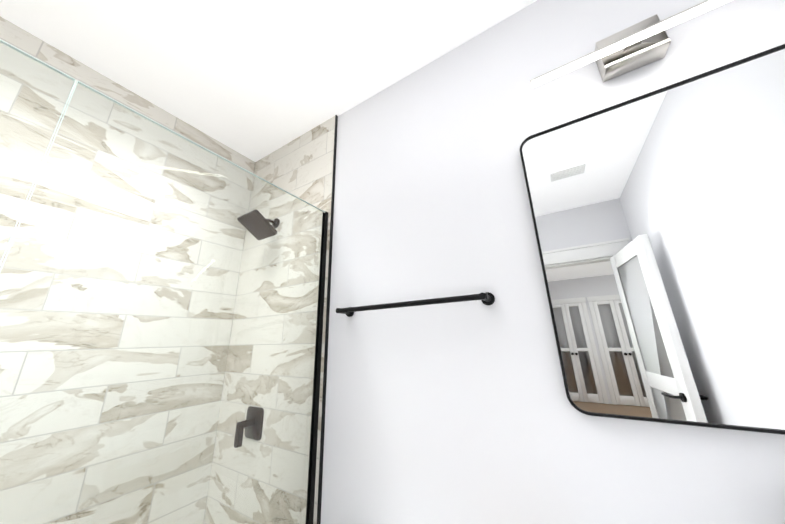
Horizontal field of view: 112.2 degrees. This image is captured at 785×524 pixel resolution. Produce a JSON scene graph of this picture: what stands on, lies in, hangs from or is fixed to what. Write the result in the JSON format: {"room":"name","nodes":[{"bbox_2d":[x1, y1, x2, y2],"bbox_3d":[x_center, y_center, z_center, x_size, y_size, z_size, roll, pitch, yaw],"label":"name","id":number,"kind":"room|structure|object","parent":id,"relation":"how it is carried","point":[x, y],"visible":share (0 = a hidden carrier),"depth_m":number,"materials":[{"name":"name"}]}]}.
{"room":"bathroom","nodes":[
{"label":"bathroom","id":0,"kind":"room"},
{"bbox_2d":[0,0,536,161],"bbox_3d":[-0.539,-1.205,0.423,2.610,0.100,2.440,-11,-19,29],"label":"ceiling","id":1,"kind":"structure","parent":0,"point":[255,80],"depth_m":1.15,"materials":[{"name":"white paint"}]},
{"bbox_2d":[321,0,784,523],"bbox_3d":[0.094,0.346,1.001,2.610,2.580,0.120,-11,-19,29],"label":"wall","id":2,"kind":"structure","parent":0,"point":[465,412],"depth_m":0.88,"materials":[{"name":"white paint"}]},
{"bbox_2d":[204,116,334,523],"bbox_3d":[-0.617,0.463,1.335,0.763,2.580,0.012,-11,-19,29],"label":"wall tile","id":3,"kind":"structure","parent":2,"relation":"attached to","point":[301,167],"depth_m":1.34,"materials":[{"name":"stone"}]},
{"bbox_2d":[234,406,263,447],"bbox_3d":[-0.683,0.770,1.234,0.125,0.148,0.082,-11,-19,29],"label":"handle","id":4,"kind":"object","parent":3,"relation":"attached to","point":[254,422],"depth_m":1.24,"materials":[{"name":"black metal"}]},
{"bbox_2d":[237,209,279,239],"bbox_3d":[-0.736,-0.213,1.476,0.165,0.137,0.188,-11,-19,29],"label":"shower head","id":5,"kind":"object","parent":3,"relation":"attached to","point":[249,226],"depth_m":1.44},
{"bbox_2d":[317,115,337,523],"bbox_3d":[-0.289,0.399,1.145,0.006,2.580,0.014,-11,-19,29],"label":"trim","id":6,"kind":"structure","parent":2,"relation":"attached to","point":[325,357],"depth_m":1.16,"materials":[{"name":"black metal"}]},
{"bbox_2d":[336,292,494,316],"bbox_3d":[0.044,0.158,0.959,0.615,0.041,0.081,-11,-19,29],"label":"towel rail","id":7,"kind":"object","parent":2,"relation":"attached to","point":[487,298],"visible":1,"depth_m":0.88,"materials":[{"name":"black metal"}]},
{"bbox_2d":[530,0,730,87],"bbox_3d":[0.693,-0.636,0.768,0.524,0.117,0.088,-11,-19,29],"label":"sconce","id":8,"kind":"object","parent":2,"relation":"attached to","point":[638,45],"visible":1,"depth_m":0.76,"materials":[{"name":"silver metal"}]},
{"bbox_2d":[520,44,784,434],"bbox_3d":[0.714,-0.067,0.633,0.637,0.830,0.027,-11,-19,29],"label":"mirror","id":9,"kind":"object","parent":2,"relation":"attached to","point":[658,216],"visible":0.98,"depth_m":0.64,"materials":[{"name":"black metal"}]},
{"bbox_3d":[-0.473,1.365,-0.334,2.610,0.100,2.440,-11,-19,29],"label":"floor","id":10,"kind":"structure","parent":0,"visible":0},
{"bbox_2d":[0,39,327,523],"bbox_3d":[-0.987,0.579,0.620,0.792,1.971,1.494,-11,-19,29],"label":"shower","id":11,"kind":"object","parent":10,"relation":"on","point":[309,509],"visible":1,"depth_m":0.72,"materials":[{"name":"clear glass"}]},
{"bbox_3d":[-1.571,0.287,0.656,0.120,2.580,2.200,-11,-19,29],"label":"wall","id":12,"kind":"structure","parent":0,"visible":0},
{"bbox_2d":[0,16,254,523],"bbox_3d":[-1.339,0.354,0.904,0.012,2.580,1.520,-11,-19,29],"label":"wall tile","id":13,"kind":"structure","parent":12,"relation":"attached to","point":[16,36],"depth_m":1.14,"materials":[{"name":"stone"}]}
]}

